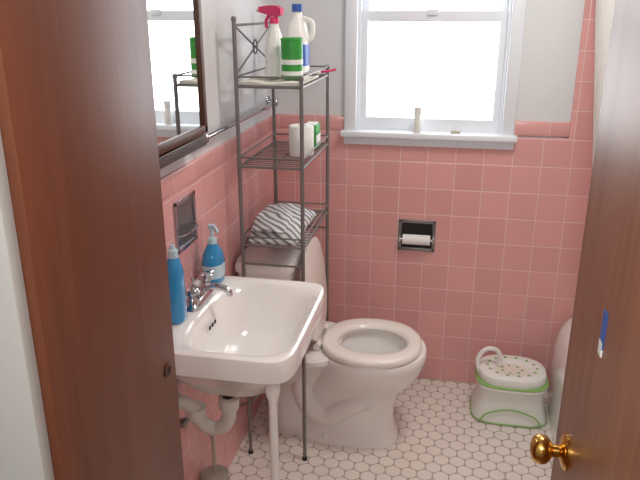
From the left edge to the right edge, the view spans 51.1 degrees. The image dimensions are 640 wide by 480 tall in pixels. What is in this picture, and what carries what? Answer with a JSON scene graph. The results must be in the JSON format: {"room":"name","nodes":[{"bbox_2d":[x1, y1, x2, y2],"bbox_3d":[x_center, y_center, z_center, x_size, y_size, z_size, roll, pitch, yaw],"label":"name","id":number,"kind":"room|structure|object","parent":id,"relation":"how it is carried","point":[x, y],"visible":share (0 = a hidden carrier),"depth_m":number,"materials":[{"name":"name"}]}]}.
{"room":"bathroom","nodes":[
{"label":"bathroom","id":0,"kind":"room"},
{"bbox_2d":[160,0,277,479],"bbox_3d":[-0.401,-0.276,1.984,0.130,2.450,1.660,4,19,11],"label":"wall","id":1,"kind":"structure","parent":0,"point":[211,170],"depth_m":2.16,"materials":[{"name":"pink tile"}]},
{"bbox_2d":[146,0,207,168],"bbox_3d":[-0.379,-0.543,1.515,0.071,0.740,0.430,4,19,11],"label":"mirror","id":2,"kind":"object","parent":1,"relation":"attached to","point":[175,26],"visible":0.57,"depth_m":1.61,"materials":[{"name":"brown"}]},
{"bbox_2d":[173,190,197,254],"bbox_3d":[-0.362,-0.050,1.857,0.025,0.145,0.145,4,19,11],"label":"soap holder","id":3,"kind":"object","parent":1,"relation":"attached to","point":[185,219],"visible":0.95,"depth_m":1.85,"materials":[{"name":"silver metal"}]},
{"bbox_2d":[205,96,277,142],"bbox_3d":[-0.262,-0.412,2.255,0.043,0.050,0.825,4,19,11],"label":"towel bar","id":4,"kind":"object","parent":1,"relation":"attached to","point":[268,105],"visible":0.57,"depth_m":2.22,"materials":[{"name":"silver metal"}]},
{"bbox_2d":[228,378,553,479],"bbox_3d":[0.212,1.274,1.246,2.520,0.100,3.980,4,19,11],"label":"floor","id":5,"kind":"structure","parent":0,"point":[439,438],"depth_m":2.50,"materials":[{"name":"white tile"}]},
{"bbox_2d":[201,435,228,479],"bbox_3d":[-0.330,0.734,2.106,0.092,0.360,0.092,4,19,11],"label":"toilet brush","id":6,"kind":"object","parent":5,"relation":"on","point":[213,472],"visible":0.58,"depth_m":2.09,"materials":[{"name":"grey plastic"}]},
{"bbox_2d":[172,276,324,479],"bbox_3d":[-0.211,0.561,1.906,0.389,0.818,0.496,4,19,11],"label":"sink","id":7,"kind":"object","parent":5,"relation":"on","point":[251,341],"visible":0.88,"depth_m":1.84,"materials":[{"name":"ceramic"}]},
{"bbox_2d":[167,244,187,323],"bbox_3d":[-0.368,0.108,1.699,0.046,0.207,0.062,4,19,11],"label":"dish soap bottle","id":8,"kind":"object","parent":7,"relation":"on","point":[179,314],"visible":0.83,"depth_m":1.68,"materials":[{"name":"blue plastic"}]},
{"bbox_2d":[185,270,232,311],"bbox_3d":[-0.296,0.136,1.834,0.120,0.068,0.156,4,19,11],"label":"faucet","id":9,"kind":"object","parent":7,"relation":"on","point":[198,297],"visible":0.98,"depth_m":1.82,"materials":[{"name":"silver metal"}]},
{"bbox_2d":[201,223,224,283],"bbox_3d":[-0.313,0.037,1.956,0.064,0.175,0.087,4,19,11],"label":"soap dispenser","id":10,"kind":"object","parent":7,"relation":"on","point":[213,258],"visible":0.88,"depth_m":1.93,"materials":[{"name":"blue plastic"}]},
{"bbox_2d":[231,16,329,460],"bbox_3d":[-0.114,-0.001,2.425,0.225,1.542,0.455,4,19,11],"label":"shelf rack","id":11,"kind":"object","parent":5,"relation":"on","point":[302,85],"visible":0.7,"depth_m":2.21,"materials":[{"name":"metal"}]},
{"bbox_2d":[240,75,318,85],"bbox_3d":[-0.125,-0.525,2.185,0.186,0.012,0.300,4,19,11],"label":"cloth","id":12,"kind":"object","parent":11,"relation":"on","point":[252,81],"visible":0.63,"depth_m":2.07,"materials":[{"name":"white fabric"}]},
{"bbox_2d":[256,5,283,76],"bbox_3d":[-0.162,-0.638,2.154,0.096,0.219,0.080,4,19,11],"label":"spray bottle","id":13,"kind":"object","parent":12,"relation":"on","point":[273,42],"visible":0.84,"depth_m":2.13,"materials":[{"name":"white plastic"}]},
{"bbox_2d":[280,37,302,79],"bbox_3d":[-0.087,-0.569,2.097,0.070,0.125,0.070,4,19,11],"label":"canister","id":14,"kind":"object","parent":12,"relation":"on","point":[291,47],"visible":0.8,"depth_m":2.07,"materials":[{"name":"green plastic"}]},
{"bbox_2d":[286,4,314,72],"bbox_3d":[-0.066,-0.688,2.289,0.101,0.225,0.102,4,19,11],"label":"bottle","id":15,"kind":"object","parent":12,"relation":"on","point":[297,26],"visible":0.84,"depth_m":2.26,"materials":[{"name":"white plastic"}]},
{"bbox_2d":[248,203,316,245],"bbox_3d":[-0.124,-0.079,2.364,0.182,0.081,0.360,4,19,11],"label":"towel","id":16,"kind":"object","parent":11,"relation":"on","point":[277,220],"visible":0.95,"depth_m":2.25,"materials":[{"name":"fabric"}]},
{"bbox_2d":[289,123,313,156],"bbox_3d":[-0.063,-0.340,2.279,0.084,0.100,0.084,4,19,11],"label":"toilet paper roll","id":17,"kind":"object","parent":11,"relation":"on","point":[294,129],"visible":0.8,"depth_m":2.25,"materials":[{"name":"white paper"}]},
{"bbox_2d":[306,121,319,149],"bbox_3d":[-0.028,-0.374,2.395,0.048,0.089,0.070,4,19,11],"label":"tissue box","id":18,"kind":"object","parent":11,"relation":"on","point":[316,125],"visible":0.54,"depth_m":2.37,"materials":[{"name":"cardboard"}]},
{"bbox_2d":[315,68,336,73],"bbox_3d":[0.021,-0.600,2.381,0.071,0.019,0.039,4,19,11],"label":"razor","id":19,"kind":"object","parent":11,"relation":"on","point":[330,70],"visible":0.88,"depth_m":2.38,"materials":[{"name":"plastic"}]},
{"bbox_2d":[235,231,426,448],"bbox_3d":[0.062,0.374,2.511,0.672,0.778,0.394,4,19,11],"label":"toilet","id":20,"kind":"object","parent":5,"relation":"on","point":[357,369],"visible":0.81,"depth_m":2.48,"materials":[{"name":"ceramic"}]},
{"bbox_2d":[470,346,548,427],"bbox_3d":[0.772,0.567,2.713,0.304,0.281,0.242,4,19,11],"label":"potty","id":21,"kind":"object","parent":5,"relation":"on","point":[510,390],"visible":1,"depth_m":2.64,"materials":[{"name":"white plastic"}]},
{"bbox_2d":[546,317,571,443],"bbox_3d":[1.185,0.743,2.039,0.765,0.388,1.568,4,19,11],"label":"bathtub","id":22,"kind":"object","parent":5,"relation":"on","point":[557,372],"visible":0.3,"depth_m":2.61,"materials":[{"name":"ceramic"}]},
{"bbox_2d":[272,0,595,390],"bbox_3d":[0.776,-0.494,2.616,2.140,2.450,0.130,4,19,11],"label":"wall","id":23,"kind":"structure","parent":0,"point":[501,272],"depth_m":2.73,"materials":[{"name":"pink tile"}]},
{"bbox_2d":[398,219,435,251],"bbox_3d":[0.399,-0.013,2.770,0.153,0.135,0.043,4,19,11],"label":"toilet paper holder","id":24,"kind":"object","parent":23,"relation":"attached to","point":[420,234],"visible":1,"depth_m":2.77,"materials":[{"name":"silver metal"}]},
{"bbox_2d":[340,0,526,149],"bbox_3d":[0.432,-0.848,2.547,0.685,0.975,0.165,4,19,11],"label":"window","id":25,"kind":"structure","parent":23,"relation":"in","point":[497,132],"depth_m":2.59,"materials":[{"name":"white paint"}]},
{"bbox_2d":[413,107,421,132],"bbox_3d":[0.382,-0.471,2.623,0.034,0.100,0.034,4,19,11],"label":"bottle","id":26,"kind":"object","parent":25,"relation":"on","point":[417,121],"visible":1,"depth_m":2.61,"materials":[{"name":"white plastic"}]},
{"bbox_2d":[451,130,460,133],"bbox_3d":[0.530,-0.423,2.618,0.040,0.012,0.024,4,19,11],"label":"soap","id":27,"kind":"object","parent":25,"relation":"on","point":[452,131],"visible":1,"depth_m":2.61,"materials":[{"name":"grey plastic"}]},
{"bbox_2d":[592,0,614,167],"bbox_3d":[0.857,-0.223,1.738,0.198,1.551,1.659,4,19,11],"label":"shower curtain","id":28,"kind":"object","parent":23,"relation":"attached to","point":[604,10],"visible":0.14,"depth_m":2.30,"materials":[{"name":"fabric"}]},
{"bbox_3d":[0.271,0.080,0.874,2.420,2.400,0.365,4,19,11],"label":"wall","id":29,"kind":"structure","parent":0,"visible":0},
{"bbox_2d":[0,0,183,479],"bbox_3d":[-0.365,0.184,1.031,0.129,2.100,0.387,4,19,11],"label":"door frame","id":30,"kind":"structure","parent":29,"relation":"attached to","point":[88,382],"depth_m":0.89,"materials":[{"name":"brown wood"}]},
{"bbox_2d":[530,0,639,479],"bbox_3d":[0.289,0.343,0.662,0.088,2.020,0.782,4,19,11],"label":"door","id":31,"kind":"structure","parent":29,"relation":"in","point":[598,435],"depth_m":0.78,"materials":[{"name":"brown wood"}]},
{"bbox_2d":[597,309,607,357],"bbox_3d":[0.334,0.110,0.791,0.002,0.056,0.017,4,19,11],"label":"tape strip","id":32,"kind":"object","parent":31,"relation":"attached to","point":[605,315],"visible":1,"depth_m":0.79,"materials":[{"name":"plastic"}]}
]}

